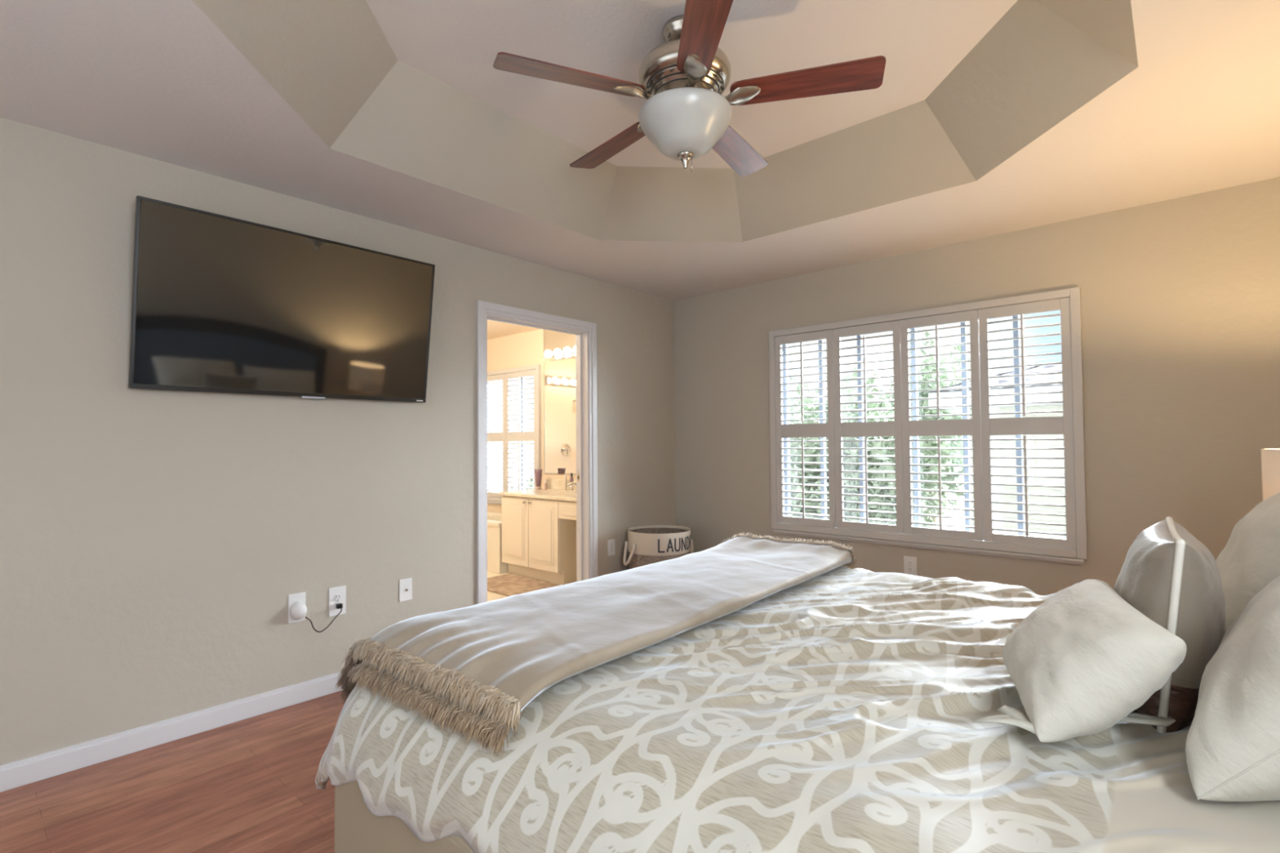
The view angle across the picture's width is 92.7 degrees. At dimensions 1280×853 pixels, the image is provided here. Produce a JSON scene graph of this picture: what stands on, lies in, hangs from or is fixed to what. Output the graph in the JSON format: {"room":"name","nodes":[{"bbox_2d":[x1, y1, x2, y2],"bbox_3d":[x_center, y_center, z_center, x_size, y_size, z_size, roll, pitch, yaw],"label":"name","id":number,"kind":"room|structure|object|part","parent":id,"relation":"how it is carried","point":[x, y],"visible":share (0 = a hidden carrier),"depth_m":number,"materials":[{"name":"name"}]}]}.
{"room":"bedroom","nodes":[
{"label":"bedroom","id":0,"kind":"room"},
{"bbox_2d":[0,571,563,852],"bbox_3d":[-1.095,1.356,2.805,6.920,0.100,5.250,-2,-2,42],"label":"floor","id":1,"kind":"structure","parent":0,"point":[248,785],"depth_m":2.12,"materials":[{"name":"brown wood"}]},
{"bbox_2d":[334,779,474,852],"bbox_3d":[0.744,0.530,1.463,2.230,1.450,2.080,-2,-2,42],"label":"bed","id":2,"kind":"object","parent":1,"relation":"on","point":[357,829],"visible":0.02,"depth_m":1.32,"materials":[{"name":"beige fabric"}]},
{"bbox_2d":[315,566,1279,852],"bbox_3d":[0.582,0.761,1.627,2.327,0.450,2.046,-2,-2,42],"label":"comforter","id":3,"kind":"object","parent":2,"relation":"on","point":[835,710],"visible":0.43,"depth_m":1.07,"materials":[{"name":"fabric"}]},
{"bbox_2d":[333,532,857,755],"bbox_3d":[0.033,0.619,2.080,0.853,0.298,1.883,-2,-2,42],"label":"throw blanket","id":4,"kind":"object","parent":3,"relation":"on","point":[474,668],"visible":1,"depth_m":1.54,"materials":[{"name":"fabric"}]},
{"bbox_2d":[972,578,1186,742],"bbox_3d":[0.789,0.425,1.154,0.314,0.229,0.398,-1,-2,24],"label":"throw pillow","id":5,"kind":"object","parent":3,"relation":"on","point":[1086,659],"visible":1,"depth_m":1.01,"materials":[{"name":"grey fabric"}]},
{"bbox_2d":[1113,516,1226,733],"bbox_3d":[1.053,0.382,1.226,0.408,0.366,0.200,1,-2,-37],"label":"throw pillow","id":6,"kind":"object","parent":3,"relation":"on","point":[1166,574],"visible":0.63,"depth_m":1.07,"materials":[{"name":"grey fabric"}]},
{"bbox_2d":[1185,575,1279,801],"bbox_3d":[1.123,0.329,0.937,0.635,0.407,0.379,1,-2,-41],"label":"bed pillow","id":7,"kind":"object","parent":3,"relation":"on","point":[1233,748],"visible":1,"depth_m":0.85,"materials":[{"name":"grey fabric"}]},
{"bbox_2d":[1215,493,1279,631],"bbox_3d":[1.505,0.362,1.447,0.293,0.411,0.622,-2,-2,42],"label":"bed pillow","id":8,"kind":"object","parent":3,"relation":"on","point":[1250,560],"visible":0.34,"depth_m":1.33,"materials":[{"name":"grey fabric"}]},
{"bbox_2d":[487,511,508,573],"bbox_3d":[-1.637,1.171,6.406,1.330,0.475,0.580,-2,-2,42],"label":"bathtub","id":9,"kind":"object","parent":1,"relation":"on","point":[495,563],"visible":0.12,"depth_m":5.83,"materials":[{"name":"white ceramic"}]},
{"bbox_2d":[487,515,502,559],"bbox_3d":[-1.633,1.134,6.411,1.040,0.350,0.360,-2,-2,42],"label":"basin","id":10,"kind":"object","parent":9,"relation":"in","point":[491,517],"depth_m":6.53,"materials":[{"name":"ceramic"}]},
{"bbox_2d":[487,573,560,596],"bbox_3d":[-1.077,1.364,5.243,0.800,0.018,0.490,-2,-2,42],"label":"bath rug","id":11,"kind":"object","parent":1,"relation":"on","point":[507,584],"visible":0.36,"depth_m":5.22,"materials":[{"name":"beige fabric"}]},
{"bbox_2d":[502,495,576,584],"bbox_3d":[-0.830,1.014,5.693,0.810,0.739,0.581,-2,-2,42],"label":"vanity cabinet","id":12,"kind":"object","parent":1,"relation":"on","point":[537,544],"visible":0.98,"depth_m":5.40,"materials":[{"name":"beige wood"}]},
{"bbox_3d":[-1.154,0.964,5.633,0.399,0.616,0.027,-2,-2,42],"label":"door","id":13,"kind":"part","parent":12,"relation":"part of","materials":[{"name":"beige wood"}]},
{"bbox_2d":[498,478,576,502],"bbox_3d":[-0.566,0.570,5.474,1.545,0.130,0.579,-2,-2,42],"label":"countertop","id":14,"kind":"structure","parent":12,"relation":"on","point":[555,487],"depth_m":5.66,"materials":[{"name":"stone"}]},
{"bbox_2d":[533,469,542,489],"bbox_3d":[-1.006,0.524,6.040,0.084,0.200,0.084,-2,-2,42],"label":"tube","id":15,"kind":"object","parent":14,"relation":"on","point":[538,473],"visible":1,"depth_m":6.01,"materials":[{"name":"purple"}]},
{"bbox_2d":[543,480,546,489],"bbox_3d":[-0.927,0.577,5.983,0.032,0.090,0.032,-2,-2,42],"label":"toiletry bottle","id":16,"kind":"object","parent":14,"relation":"on","point":[545,482],"visible":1,"depth_m":5.97,"materials":[{"name":"brown plastic"}]},
{"bbox_2d":[564,475,566,490],"bbox_3d":[-0.721,0.543,5.907,0.028,0.150,0.028,-2,-2,42],"label":"toiletry bottle","id":17,"kind":"object","parent":14,"relation":"on","point":[565,478],"visible":0.99,"depth_m":5.89,"materials":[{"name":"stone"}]},
{"bbox_2d":[566,481,576,492],"bbox_3d":[-0.612,0.558,5.623,0.212,0.103,0.150,-2,-2,42],"label":"faucet","id":18,"kind":"object","parent":14,"relation":"on","point":[570,485],"visible":0.59,"depth_m":5.67,"materials":[{"name":"silver metal"}]},
{"bbox_3d":[-0.616,0.550,5.619,0.025,0.088,0.139,-2,-2,42],"label":"spout","id":19,"kind":"part","parent":18,"relation":"part of","materials":[{"name":"silver metal"}]},
{"bbox_3d":[-0.639,0.572,5.713,0.052,0.050,0.051,-2,-2,42],"label":"handle","id":20,"kind":"part","parent":18,"relation":"part of","materials":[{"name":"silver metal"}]},
{"bbox_2d":[569,473,573,484],"bbox_3d":[-0.653,0.530,5.834,0.034,0.170,0.034,-2,-2,42],"label":"toiletry bottle","id":21,"kind":"object","parent":14,"relation":"on","point":[571,477],"visible":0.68,"depth_m":5.82,"materials":[{"name":"pink"}]},
{"bbox_3d":[-0.851,0.954,5.365,0.399,0.616,0.027,-2,-2,42],"label":"door","id":22,"kind":"part","parent":12,"relation":"part of","materials":[{"name":"beige wood"}]},
{"bbox_2d":[558,500,576,519],"bbox_3d":[-0.274,0.705,5.183,0.707,0.159,0.505,-2,-2,42],"label":"drawer unit","id":23,"kind":"object","parent":12,"relation":"attached to","point":[566,509],"visible":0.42,"depth_m":5.15,"materials":[{"name":"beige wood"}]},
{"bbox_2d":[622,524,693,568],"bbox_3d":[0.143,1.050,4.508,0.465,0.583,0.468,-1,-2,25],"label":"laundry basket","id":24,"kind":"object","parent":1,"relation":"on","point":[647,544],"visible":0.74,"depth_m":4.34,"materials":[{"name":"grey fabric"}]},
{"bbox_3d":[-0.086,0.921,4.410,0.063,0.163,0.168,0,-2,-24],"label":"rope handle","id":25,"kind":"part","parent":24,"relation":"part of","materials":[{"name":"beige fabric"}]},
{"bbox_3d":[0.369,0.924,4.614,0.063,0.163,0.168,0,-2,-24],"label":"rope handle","id":26,"kind":"part","parent":24,"relation":"part of","materials":[{"name":"beige fabric"}]},
{"bbox_3d":[2.321,0.964,1.927,0.498,0.585,0.530,-2,-2,42],"label":"nightstand","id":27,"kind":"object","parent":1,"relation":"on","visible":0},
{"bbox_2d":[1261,448,1279,500],"bbox_3d":[2.258,0.373,1.969,0.344,0.600,0.344,-2,-2,42],"label":"table lamp","id":28,"kind":"object","parent":27,"relation":"on","point":[1270,458],"visible":0.65,"depth_m":2.03,"materials":[{"name":"beige fabric"}]},
{"bbox_2d":[0,117,675,764],"bbox_3d":[-1.494,-0.090,3.190,0.120,2.817,5.250,-2,-2,42],"label":"wall","id":29,"kind":"structure","parent":0,"point":[155,544],"depth_m":2.64,"materials":[{"name":"beige paint"}]},
{"bbox_2d":[0,671,345,792],"bbox_3d":[-1.411,1.271,3.134,0.014,0.092,5.320,-2,-2,42],"label":"baseboard","id":30,"kind":"structure","parent":29,"relation":"attached to","point":[27,771],"depth_m":2.49,"materials":[{"name":"white paint"}]},
{"bbox_2d":[128,195,435,402],"bbox_3d":[-1.587,-0.514,2.891,0.139,0.758,1.270,-2,-2,42],"label":"television","id":31,"kind":"object","parent":29,"relation":"attached to","point":[220,304],"visible":1,"depth_m":2.76,"materials":[{"name":"black plastic"}]},
{"bbox_2d":[288,591,306,623],"bbox_3d":[-1.630,0.862,2.904,0.011,0.135,0.076,-2,-2,42],"label":"wall outlet","id":32,"kind":"object","parent":29,"relation":"attached to","point":[300,597],"visible":0.48,"depth_m":2.90,"materials":[{"name":"white plastic"}]},
{"bbox_2d":[289,601,306,619],"bbox_3d":[-1.607,0.871,2.884,0.051,0.085,0.070,-2,-2,42],"label":"plug adapter","id":33,"kind":"object","parent":32,"relation":"attached to","point":[298,611],"visible":1,"depth_m":2.87,"materials":[{"name":"white plastic"}]},
{"bbox_2d":[305,603,342,632],"bbox_3d":[-1.541,0.938,2.972,0.027,0.121,0.174,-2,-2,42],"label":"power cord","id":34,"kind":"object","parent":33,"relation":"attached to","point":[338,606],"visible":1,"depth_m":3.01,"materials":[{"name":"black plastic"}]},
{"bbox_2d":[328,585,346,617],"bbox_3d":[-1.507,0.870,3.043,0.011,0.140,0.082,-2,-2,42],"label":"wall outlet","id":35,"kind":"object","parent":29,"relation":"attached to","point":[336,594],"visible":1,"depth_m":3.04,"materials":[{"name":"white plastic"}]},
{"bbox_2d":[333,593,341,608],"bbox_3d":[-1.504,0.870,3.041,0.005,0.073,0.034,-2,-2,42],"label":"socket","id":36,"kind":"object","parent":35,"relation":"attached to","point":[337,597],"depth_m":3.04,"materials":[{"name":"white plastic"}]},
{"bbox_2d":[399,577,412,601],"bbox_3d":[-1.266,0.884,3.308,0.020,0.118,0.072,-2,-2,42],"label":"cable jack","id":37,"kind":"object","parent":29,"relation":"attached to","point":[405,584],"visible":1,"depth_m":3.31,"materials":[{"name":"white plastic"}]},
{"bbox_2d":[476,300,598,604],"bbox_3d":[-0.694,0.292,4.073,0.157,2.090,0.995,-2,-2,42],"label":"door frame","id":38,"kind":"structure","parent":29,"relation":"in","point":[585,332],"depth_m":4.34,"materials":[{"name":"white paint"}]},
{"bbox_3d":[-0.747,0.294,4.120,0.015,2.090,0.995,-2,-2,42],"label":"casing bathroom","id":39,"kind":"part","parent":38,"relation":"part of","materials":[{"name":"white paint"}]},
{"bbox_3d":[-0.446,0.370,4.414,0.026,0.060,0.005,-2,-2,42],"label":"strike plate","id":40,"kind":"part","parent":38,"relation":"part of","materials":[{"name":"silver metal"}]},
{"bbox_2d":[607,538,614,555],"bbox_3d":[-0.210,0.892,4.504,0.011,0.118,0.072,-2,-2,42],"label":"wall outlet","id":41,"kind":"object","parent":29,"relation":"attached to","point":[611,543],"visible":1,"depth_m":4.50,"materials":[{"name":"white plastic"}]},
{"bbox_2d":[609,542,613,552],"bbox_3d":[-0.207,0.892,4.502,0.005,0.073,0.034,-2,-2,42],"label":"socket","id":42,"kind":"object","parent":41,"relation":"attached to","point":[611,544],"depth_m":4.50,"materials":[{"name":"white plastic"}]},
{"bbox_2d":[487,320,538,339],"bbox_3d":[-1.745,-1.187,5.208,2.880,0.310,2.600,-2,-2,42],"label":"ceiling","id":43,"kind":"structure","parent":0,"point":[495,329],"depth_m":6.31,"materials":[{"name":"beige paint"}]},
{"bbox_2d":[0,0,1279,300],"bbox_3d":[0.008,-1.297,1.882,3.920,0.303,5.250,-2,-2,42],"label":"ceiling","id":44,"kind":"structure","parent":0,"point":[985,118],"depth_m":2.44,"materials":[{"name":"white paint"}]},
{"bbox_2d":[493,0,885,177],"bbox_3d":[0.160,-1.176,2.245,1.298,0.528,1.298,-2,-2,42],"label":"ceiling fan","id":45,"kind":"object","parent":44,"relation":"hanging from","point":[685,114],"visible":1,"depth_m":2.10,"materials":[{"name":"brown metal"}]},
{"bbox_3d":[-0.228,-1.177,2.056,0.510,0.006,0.136,0,10,-21],"label":"blade","id":46,"kind":"part","parent":45,"relation":"part of","materials":[{"name":"brown wood"}]},
{"bbox_3d":[-0.105,-1.165,2.534,0.136,0.006,0.510,-15,8,-39],"label":"blade","id":47,"kind":"part","parent":45,"relation":"part of","materials":[{"name":"brown wood"}]},
{"bbox_3d":[-0.001,-1.168,2.142,0.185,0.029,0.087,0,10,-21],"label":"blade arm","id":48,"kind":"part","parent":45,"relation":"part of","materials":[{"name":"silver metal"}]},
{"bbox_3d":[0.047,-1.163,2.344,0.087,0.029,0.185,-15,8,-39],"label":"blade arm","id":49,"kind":"part","parent":45,"relation":"part of","materials":[{"name":"silver metal"}]},
{"bbox_3d":[0.163,-1.056,2.207,0.337,0.155,0.337,-2,-2,42],"label":"lamp shade","id":50,"kind":"part","parent":45,"relation":"part of","materials":[{"name":"white glass"}]},
{"bbox_3d":[0.177,-1.172,2.033,0.087,0.029,0.185,12,-2,-3],"label":"blade arm","id":51,"kind":"part","parent":45,"relation":"part of","materials":[{"name":"silver metal"}]},
{"bbox_3d":[0.188,-1.188,1.791,0.136,0.006,0.510,12,-2,-3],"label":"blade","id":52,"kind":"part","parent":45,"relation":"part of","materials":[{"name":"brown wood"}]},
{"bbox_3d":[0.388,-1.168,2.564,0.136,0.006,0.510,-15,-9,31],"label":"blade","id":53,"kind":"part","parent":45,"relation":"part of","materials":[{"name":"brown wood"}]},
{"bbox_3d":[0.335,-1.170,2.168,0.185,0.029,0.087,-1,-14,15],"label":"blade arm","id":54,"kind":"part","parent":45,"relation":"part of","materials":[{"name":"silver metal"}]},
{"bbox_3d":[0.569,-1.182,2.105,0.510,0.006,0.136,-1,-14,15],"label":"blade","id":55,"kind":"part","parent":45,"relation":"part of","materials":[{"name":"brown wood"}]},
{"bbox_2d":[487,177,1279,595],"bbox_3d":[0.653,-0.059,4.901,7.020,2.817,0.160,-2,-2,42],"label":"wall","id":56,"kind":"structure","parent":0,"point":[1180,296],"depth_m":3.21,"materials":[{"name":"beige paint"}]},
{"bbox_2d":[487,364,541,505],"bbox_3d":[-1.419,0.117,6.696,1.164,1.480,0.180,-2,-2,42],"label":"window","id":57,"kind":"structure","parent":56,"relation":"in","point":[494,500],"depth_m":6.63,"materials":[{"name":"grey wood"}]},
{"bbox_3d":[-1.460,0.840,6.624,1.140,0.030,0.040,-2,-2,42],"label":"sill","id":58,"kind":"part","parent":57,"relation":"part of","materials":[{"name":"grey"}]},
{"bbox_2d":[487,373,505,497],"bbox_3d":[-1.661,0.105,6.830,0.536,1.355,0.075,-2,-2,42],"label":"shutter panel","id":59,"kind":"object","parent":57,"relation":"attached to","point":[491,437],"visible":0.56,"depth_m":6.75,"materials":[{"name":"grey wood"}]},
{"bbox_3d":[-1.684,-0.221,6.816,0.012,0.572,0.012,-2,-2,42],"label":"tilt rod","id":60,"kind":"part","parent":59,"relation":"part of","materials":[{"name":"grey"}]},
{"bbox_3d":[-1.679,0.453,6.797,0.012,0.558,0.012,-2,-2,42],"label":"tilt rod","id":61,"kind":"part","parent":59,"relation":"part of","materials":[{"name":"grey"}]},
{"bbox_3d":[-1.373,0.103,6.749,1.090,1.375,0.040,-2,-2,42],"label":"sash","id":62,"kind":"part","parent":57,"relation":"part of","materials":[{"name":"white wood"}]},
{"bbox_2d":[505,369,536,491],"bbox_3d":[-1.258,0.093,6.473,0.536,1.355,0.075,-2,-2,42],"label":"shutter panel","id":63,"kind":"object","parent":57,"relation":"attached to","point":[509,436],"visible":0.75,"depth_m":6.48,"materials":[{"name":"grey wood"}]},
{"bbox_3d":[-1.281,-0.234,6.458,0.012,0.572,0.012,-2,-2,42],"label":"tilt rod","id":64,"kind":"part","parent":63,"relation":"part of","materials":[{"name":"grey wood"}]},
{"bbox_3d":[-1.276,0.440,6.440,0.012,0.558,0.012,-2,-2,42],"label":"tilt rod","id":65,"kind":"part","parent":63,"relation":"part of","materials":[{"name":"grey wood"}]},
{"bbox_2d":[543,329,576,474],"bbox_3d":[-0.395,-0.280,5.720,1.564,1.474,0.011,-2,-2,42],"label":"mirror","id":66,"kind":"object","parent":56,"relation":"attached to","point":[559,375],"visible":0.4,"depth_m":6.08,"materials":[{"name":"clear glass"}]},
{"bbox_2d":[544,345,575,360],"bbox_3d":[-0.630,-0.727,5.845,0.840,0.110,0.135,-2,-2,42],"label":"vanity light","id":67,"kind":"object","parent":56,"relation":"attached to","point":[565,353],"visible":0.54,"depth_m":5.95,"materials":[{"name":"white glass"}]},
{"bbox_3d":[-0.910,-0.719,6.056,0.080,0.080,0.080,-2,-2,42],"label":"bulb","id":68,"kind":"part","parent":67,"relation":"part of","materials":[{"name":"beige glass"}]},
{"bbox_3d":[-0.805,-0.722,5.963,0.080,0.080,0.080,-2,-2,42],"label":"bulb","id":69,"kind":"part","parent":67,"relation":"part of","materials":[{"name":"beige glass"}]},
{"bbox_3d":[-0.701,-0.726,5.870,0.080,0.080,0.080,-2,-2,42],"label":"bulb","id":70,"kind":"part","parent":67,"relation":"part of","materials":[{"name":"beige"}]},
{"bbox_2d":[903,555,916,575],"bbox_3d":[1.699,0.877,3.838,0.078,0.118,0.011,-2,-2,42],"label":"wall outlet","id":71,"kind":"object","parent":56,"relation":"attached to","point":[909,562],"visible":0.88,"depth_m":3.83,"materials":[{"name":"white plastic"}]},
{"bbox_2d":[906,560,913,572],"bbox_3d":[1.697,0.877,3.836,0.034,0.073,0.005,-2,-2,42],"label":"socket","id":72,"kind":"object","parent":71,"relation":"attached to","point":[909,562],"depth_m":3.84,"materials":[{"name":"white plastic"}]},
{"bbox_2d":[768,287,1087,564],"bbox_3d":[1.707,0.017,3.923,1.874,1.480,0.180,-2,-2,42],"label":"window","id":73,"kind":"structure","parent":56,"relation":"in","point":[1071,556],"depth_m":3.74,"materials":[{"name":"grey wood"}]},
{"bbox_2d":[774,329,835,527],"bbox_3d":[1.165,0.016,4.323,0.444,1.355,0.075,-2,-2,42],"label":"shutter panel","id":74,"kind":"object","parent":73,"relation":"attached to","point":[822,429],"visible":1,"depth_m":4.30,"materials":[{"name":"grey wood"}]},
{"bbox_3d":[1.142,-0.311,4.309,0.012,0.572,0.012,-2,-2,42],"label":"tilt rod","id":75,"kind":"part","parent":74,"relation":"part of","materials":[{"name":"grey wood"}]},
{"bbox_3d":[1.147,0.363,4.290,0.012,0.558,0.012,-2,-2,42],"label":"tilt rod","id":76,"kind":"part","parent":74,"relation":"part of","materials":[{"name":"grey wood"}]},
{"bbox_2d":[832,320,904,533],"bbox_3d":[1.500,0.005,4.027,0.444,1.355,0.075,-2,-2,42],"label":"shutter panel","id":77,"kind":"object","parent":73,"relation":"attached to","point":[878,428],"visible":1,"depth_m":4.00,"materials":[{"name":"grey wood"}]},
{"bbox_3d":[1.477,-0.314,4.013,0.012,0.572,0.012,-2,-2,42],"label":"tilt rod","id":78,"kind":"part","parent":77,"relation":"part of","materials":[{"name":"grey wood"}]},
{"bbox_3d":[1.481,0.352,3.994,0.012,0.557,0.012,-2,-2,42],"label":"tilt rod","id":79,"kind":"part","parent":77,"relation":"part of","materials":[{"name":"grey wood"}]},
{"bbox_3d":[1.753,0.004,3.976,1.800,1.375,0.040,-2,-2,42],"label":"sash","id":80,"kind":"part","parent":73,"relation":"part of","materials":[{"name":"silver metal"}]},
{"bbox_3d":[1.666,0.741,3.851,1.850,0.030,0.040,-2,-2,42],"label":"sill","id":81,"kind":"part","parent":73,"relation":"part of","materials":[{"name":"grey wood"}]},
{"bbox_2d":[900,310,983,540],"bbox_3d":[1.834,-0.005,3.730,0.444,1.355,0.075,-2,-2,42],"label":"shutter panel","id":82,"kind":"object","parent":73,"relation":"attached to","point":[963,427],"visible":1,"depth_m":3.70,"materials":[{"name":"grey wood"}]},
{"bbox_3d":[1.810,-0.332,3.715,0.012,0.572,0.012,-2,-2,42],"label":"tilt rod","id":83,"kind":"part","parent":82,"relation":"part of","materials":[{"name":"grey wood"}]},
{"bbox_3d":[1.815,0.342,3.697,0.012,0.557,0.012,-2,-2,42],"label":"tilt rod","id":84,"kind":"part","parent":82,"relation":"part of","materials":[{"name":"grey wood"}]},
{"bbox_2d":[978,297,1076,549],"bbox_3d":[2.168,-0.016,3.433,0.444,1.355,0.075,-2,-2,42],"label":"shutter panel","id":85,"kind":"object","parent":73,"relation":"attached to","point":[1064,424],"visible":1,"depth_m":3.41,"materials":[{"name":"grey wood"}]},
{"bbox_3d":[2.145,-0.343,3.419,0.012,0.572,0.012,-2,-2,42],"label":"tilt rod","id":86,"kind":"part","parent":85,"relation":"part of","materials":[{"name":"grey wood"}]},
{"bbox_3d":[2.150,0.330,3.400,0.012,0.558,0.012,-2,-2,42],"label":"tilt rod","id":87,"kind":"part","parent":85,"relation":"part of","materials":[{"name":"grey wood"}]},
{"label":"outside","id":88,"kind":"structure","parent":0,"visible":0},
{"bbox_3d":[14.316,4.829,22.251,50.000,0.200,43.600,-2,-2,42],"label":"lawn","id":89,"kind":"structure","parent":88,"visible":0},
{"bbox_2d":[510,475,533,490],"bbox_3d":[-1.293,2.477,16.331,5.000,4.426,6.236,0,-2,-26],"label":"tree","id":90,"kind":"object","parent":89,"relation":"on","point":[531,480],"visible":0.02,"depth_m":16.17,"materials":[{"name":"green plant"}]},
{"bbox_2d":[788,373,887,513],"bbox_3d":[4.858,1.589,19.834,6.192,6.297,6.035,-2,-2,42],"label":"tree","id":91,"kind":"object","parent":89,"relation":"on","point":[798,395],"visible":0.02,"depth_m":18.71,"materials":[{"name":"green plant"}]},
{"bbox_2d":[789,363,964,528],"bbox_3d":[4.505,1.645,13.446,4.099,5.839,4.008,0,-2,-6],"label":"tree","id":92,"kind":"object","parent":89,"relation":"on","point":[868,397],"visible":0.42,"depth_m":12.53,"materials":[{"name":"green plant"}]},
{"bbox_2d":[880,328,970,528],"bbox_3d":[9.781,0.734,20.550,3.133,7.971,3.377,-2,-2,42],"label":"tree","id":93,"kind":"object","parent":89,"relation":"on","point":[923,411],"visible":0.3,"depth_m":20.11,"materials":[{"name":"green plant"}]},
{"bbox_2d":[888,466,964,530],"bbox_3d":[10.662,2.784,30.264,11.000,4.384,6.533,-2,-2,42],"label":"house","id":94,"kind":"structure","parent":89,"relation":"on","point":[944,520],"depth_m":25.46,"materials":[{"name":"grey paint"}]},
{"bbox_2d":[928,360,1066,538],"bbox_3d":[12.826,1.197,10.660,12.276,6.446,8.226,-2,-2,42],"label":"neighbor house","id":95,"kind":"structure","parent":89,"relation":"on","point":[1056,367],"depth_m":11.07,"materials":[{"name":"grey paint"}]}
]}

